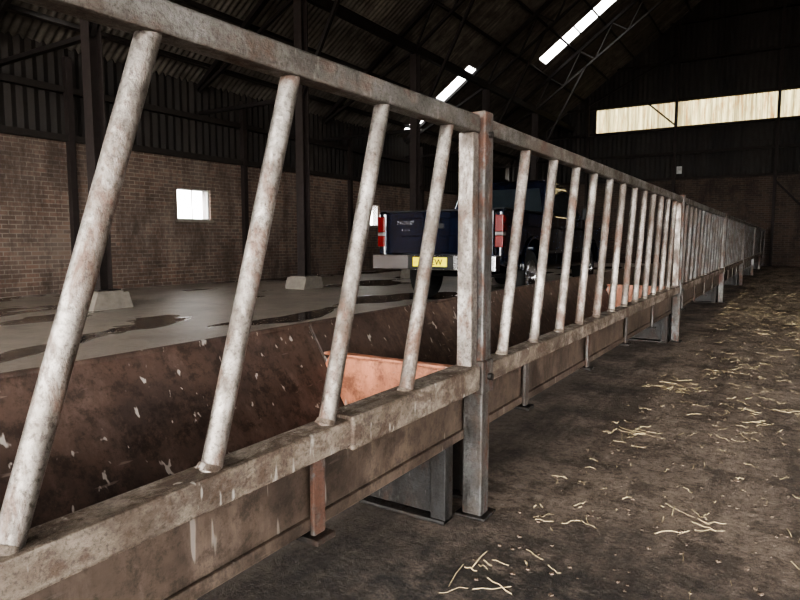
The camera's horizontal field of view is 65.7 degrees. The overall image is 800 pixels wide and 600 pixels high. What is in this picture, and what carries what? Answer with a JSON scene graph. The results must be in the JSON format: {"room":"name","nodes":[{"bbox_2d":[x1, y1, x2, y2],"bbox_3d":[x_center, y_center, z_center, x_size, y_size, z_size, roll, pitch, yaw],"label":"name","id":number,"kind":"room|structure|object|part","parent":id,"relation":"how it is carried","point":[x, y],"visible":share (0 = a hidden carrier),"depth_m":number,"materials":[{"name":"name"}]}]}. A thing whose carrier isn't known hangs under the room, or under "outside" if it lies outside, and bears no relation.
{"room":"farm building","nodes":[
{"label":"farm building","id":0,"kind":"room"},
{"bbox_2d":[0,32,508,297],"bbox_3d":[-4.310,-2.835,15.098,0.400,4.750,35.300,3,6,32],"label":"wall","id":1,"kind":"structure","parent":0,"point":[175,146],"depth_m":13.73,"materials":[{"name":"brick"}]},
{"bbox_2d":[176,188,213,222],"bbox_3d":[-4.766,-2.177,14.310,0.170,0.750,1.040,3,6,32],"label":"window","id":2,"kind":"structure","parent":1,"relation":"in","point":[191,190],"depth_m":14.36,"materials":[{"name":"glass"}]},
{"bbox_2d":[62,56,423,254],"bbox_3d":[-3.881,-2.697,15.493,0.120,4.400,26.520,3,6,32],"label":"stanchions","id":3,"kind":"object","parent":1,"relation":"attached to","point":[66,61],"visible":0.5,"depth_m":11.88,"materials":[{"name":"metal"}]},
{"bbox_2d":[369,205,377,227],"bbox_3d":[-0.938,-2.759,20.362,0.170,0.750,0.950,3,6,32],"label":"window","id":4,"kind":"structure","parent":1,"relation":"in","point":[376,225],"depth_m":20.69,"materials":[{"name":"paint"}]},
{"bbox_2d":[196,0,339,114],"bbox_3d":[6.545,-8.662,6.779,26.459,10.215,0.120,3,6,32],"label":"roof truss","id":5,"kind":"object","parent":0,"point":[210,76],"depth_m":13.15,"materials":[{"name":"black metal"}]},
{"bbox_2d":[6,0,691,159],"bbox_3d":[6.944,-9.206,7.364,25.725,9.294,35.300,3,6,32],"label":"roof","id":6,"kind":"structure","parent":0,"point":[12,8],"depth_m":15.46,"materials":[{"name":"metal"}]},
{"bbox_2d":[307,0,574,131],"bbox_3d":[6.944,-5.716,7.700,20.320,0.180,35.300,3,6,32],"label":"girder","id":7,"kind":"object","parent":6,"relation":"attached to","point":[326,5],"visible":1,"depth_m":16.39,"materials":[{"name":"metal"}]},
{"bbox_2d":[0,0,700,164],"bbox_3d":[6.885,-9.089,7.280,27.200,9.936,36.075,3,6,32],"label":"ceiling","id":8,"kind":"structure","parent":0,"point":[345,41],"depth_m":18.85,"materials":[{"name":"metal"}]},
{"bbox_2d":[0,263,799,599],"bbox_3d":[5.329,0.184,8.519,120.000,0.001,120.000,3,6,32],"label":"floor","id":9,"kind":"structure","parent":0,"point":[374,553],"depth_m":2.67,"materials":[{"name":"grey concrete"}]},
{"bbox_2d":[80,19,133,310],"bbox_3d":[-4.400,-2.784,8.926,0.520,5.832,0.640,3,6,32],"label":"steel column","id":10,"kind":"structure","parent":9,"relation":"on","point":[105,297],"depth_m":8.92,"materials":[{"name":"metal"}]},
{"bbox_2d":[0,0,97,66],"bbox_3d":[4.147,-8.297,2.989,26.459,10.215,0.120,3,6,32],"label":"roof truss","id":11,"kind":"object","parent":10,"relation":"on","point":[4,4],"depth_m":9.50,"materials":[{"name":"black metal"}]},
{"bbox_2d":[0,322,463,599],"bbox_3d":[-1.260,0.621,0.560,0.803,0.656,4.489,3,6,32],"label":"trough","id":12,"kind":"object","parent":9,"relation":"on","point":[129,421],"visible":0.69,"depth_m":1.78,"materials":[{"name":"metal"}]},
{"bbox_2d":[0,0,495,599],"bbox_3d":[-0.894,0.248,0.358,0.122,1.438,4.510,3,6,32],"label":"barrier","id":13,"kind":"object","parent":9,"relation":"on","point":[32,560],"visible":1,"depth_m":1.25,"materials":[{"name":"grey metal"}]},
{"bbox_2d":[285,0,323,289],"bbox_3d":[-2.002,-3.149,12.717,0.520,5.832,0.640,3,6,32],"label":"steel column","id":14,"kind":"structure","parent":9,"relation":"on","point":[304,280],"depth_m":12.72,"materials":[{"name":"metal"}]},
{"bbox_2d":[400,53,419,277],"bbox_3d":[0.396,-3.514,16.507,0.520,5.832,0.640,3,6,32],"label":"steel column","id":15,"kind":"structure","parent":9,"relation":"on","point":[414,58],"depth_m":16.40,"materials":[{"name":"metal"}]},
{"bbox_2d":[321,0,474,140],"bbox_3d":[8.943,-9.027,10.569,26.459,10.215,0.120,3,6,32],"label":"roof truss","id":16,"kind":"object","parent":15,"relation":"on","point":[333,112],"depth_m":16.19,"materials":[{"name":"black metal"}]},
{"bbox_2d":[482,89,490,111],"bbox_3d":[2.794,-3.879,20.297,0.520,5.832,0.640,3,6,32],"label":"steel column","id":17,"kind":"structure","parent":9,"relation":"on","point":[486,94],"depth_m":19.99,"materials":[{"name":"metal"}]},
{"bbox_2d":[373,180,600,296],"bbox_3d":[2.082,-1.195,11.899,2.544,2.097,6.364,3,6,31],"label":"pickup truck","id":18,"kind":"object","parent":9,"relation":"on","point":[400,233],"visible":0.6,"depth_m":9.83,"materials":[{"name":"blue paint"}]},
{"bbox_3d":[0.442,-0.568,9.239,0.572,0.139,0.020,3,6,31],"label":"number plate","id":19,"kind":"part","parent":18,"relation":"part of","materials":[{"name":"yellow plastic"}]},
{"bbox_2d":[308,273,671,498],"bbox_3d":[1.165,0.252,4.393,0.803,0.656,4.589,3,6,32],"label":"trough","id":20,"kind":"object","parent":9,"relation":"on","point":[383,332],"visible":0.51,"depth_m":3.40,"materials":[{"name":"metal"}]},
{"bbox_2d":[530,113,538,180],"bbox_3d":[5.192,-4.244,24.088,0.520,5.832,0.640,3,6,32],"label":"steel column","id":21,"kind":"structure","parent":9,"relation":"on","point":[534,131],"depth_m":23.87,"materials":[{"name":"metal"}]},
{"bbox_2d":[490,121,686,378],"bbox_3d":[1.530,-0.121,4.191,0.122,1.438,4.610,3,6,32],"label":"barrier","id":22,"kind":"object","parent":9,"relation":"on","point":[505,359],"visible":0.94,"depth_m":3.31,"materials":[{"name":"grey metal"}]},
{"bbox_2d":[442,269,799,598],"bbox_3d":[8.592,0.055,9.763,6.662,0.013,24.160,3,6,32],"label":"straw","id":23,"kind":"object","parent":9,"relation":"on","point":[774,269],"visible":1,"depth_m":3.41,"materials":[{"name":"beige plant"}]},
{"bbox_2d":[456,297,799,599],"bbox_3d":[4.757,0.510,5.107,4.378,0.006,11.999,3,6,32],"label":"clod","id":24,"kind":"object","parent":9,"relation":"on","point":[628,459],"visible":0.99,"depth_m":2.41,"materials":[{"name":"brown soil"}]},
{"bbox_2d":[603,261,718,339],"bbox_3d":[3.616,-0.121,8.268,0.803,0.656,4.589,3,6,32],"label":"trough","id":25,"kind":"object","parent":9,"relation":"on","point":[706,291],"visible":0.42,"depth_m":8.03,"materials":[{"name":"metal"}]},
{"bbox_2d":[682,198,727,302],"bbox_3d":[3.982,-0.494,8.065,0.122,1.438,4.610,3,6,32],"label":"barrier","id":26,"kind":"object","parent":9,"relation":"on","point":[705,249],"visible":0.88,"depth_m":7.73,"materials":[{"name":"grey metal"}]},
{"bbox_2d":[672,260,738,301],"bbox_3d":[6.067,-0.494,12.142,0.803,0.656,4.589,3,6,32],"label":"trough","id":27,"kind":"object","parent":9,"relation":"on","point":[730,276],"visible":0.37,"depth_m":12.76,"materials":[{"name":"metal"}]},
{"bbox_2d":[725,214,745,284],"bbox_3d":[6.433,-0.867,11.940,0.122,1.438,4.610,3,6,32],"label":"barrier","id":28,"kind":"object","parent":9,"relation":"on","point":[735,234],"visible":0.87,"depth_m":11.93,"materials":[{"name":"grey metal"}]},
{"bbox_2d":[737,260,750,283],"bbox_3d":[8.519,-0.867,16.017,0.803,0.656,4.589,3,6,32],"label":"trough","id":29,"kind":"object","parent":9,"relation":"on","point":[746,267],"visible":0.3,"depth_m":16.86,"materials":[{"name":"metal"}]},
{"bbox_2d":[744,222,755,274],"bbox_3d":[8.884,-1.240,15.814,0.122,1.438,4.610,3,6,32],"label":"barrier","id":30,"kind":"object","parent":9,"relation":"on","point":[750,229],"visible":0.85,"depth_m":16.08,"materials":[{"name":"grey metal"}]},
{"bbox_2d":[749,256,757,274],"bbox_3d":[10.970,-1.240,19.891,0.803,0.656,4.589,3,6,32],"label":"trough","id":31,"kind":"object","parent":9,"relation":"on","point":[755,258],"visible":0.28,"depth_m":20.72,"materials":[{"name":"metal"}]},
{"bbox_2d":[754,226,761,268],"bbox_3d":[11.335,-1.613,19.689,0.122,1.438,4.610,3,6,32],"label":"barrier","id":32,"kind":"object","parent":9,"relation":"on","point":[758,235],"visible":0.73,"depth_m":20.25,"materials":[{"name":"grey metal"}]},
{"bbox_2d":[761,228,764,265],"bbox_3d":[13.334,-1.918,22.847,0.122,1.438,2.910,3,6,32],"label":"barrier","id":33,"kind":"object","parent":9,"relation":"on","point":[763,230],"visible":0.64,"depth_m":23.57,"materials":[{"name":"grey metal"}]},
{"bbox_2d":[403,0,580,158],"bbox_3d":[11.341,-9.392,14.360,26.459,10.215,0.120,3,6,32],"label":"roof truss","id":34,"kind":"object","parent":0,"point":[539,38],"depth_m":19.49,"materials":[{"name":"black metal"}]},
{"bbox_2d":[493,0,664,168],"bbox_3d":[13.739,-9.757,18.150,26.459,10.215,0.120,3,6,32],"label":"roof truss","id":35,"kind":"object","parent":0,"point":[576,54],"depth_m":22.85,"materials":[{"name":"black metal"}]},
{"bbox_2d":[506,0,799,265],"bbox_3d":[16.371,-8.338,22.486,27.000,14.290,0.520,3,6,32],"label":"wall","id":36,"kind":"structure","parent":0,"point":[747,170],"depth_m":25.00,"materials":[{"name":"brick"}]},
{"bbox_2d":[676,166,681,173],"bbox_3d":[11.589,-5.391,25.736,0.200,0.300,0.060,3,6,32],"label":"window","id":37,"kind":"structure","parent":36,"relation":"in","point":[679,168],"depth_m":25.71,"materials":[{"name":"glass"}]},
{"bbox_2d":[596,89,799,133],"bbox_3d":[14.256,-7.525,23.998,13.100,1.060,0.070,3,6,32],"label":"window","id":38,"kind":"structure","parent":36,"relation":"in","point":[763,105],"depth_m":25.21,"materials":[{"name":"beige plastic"}]}
]}

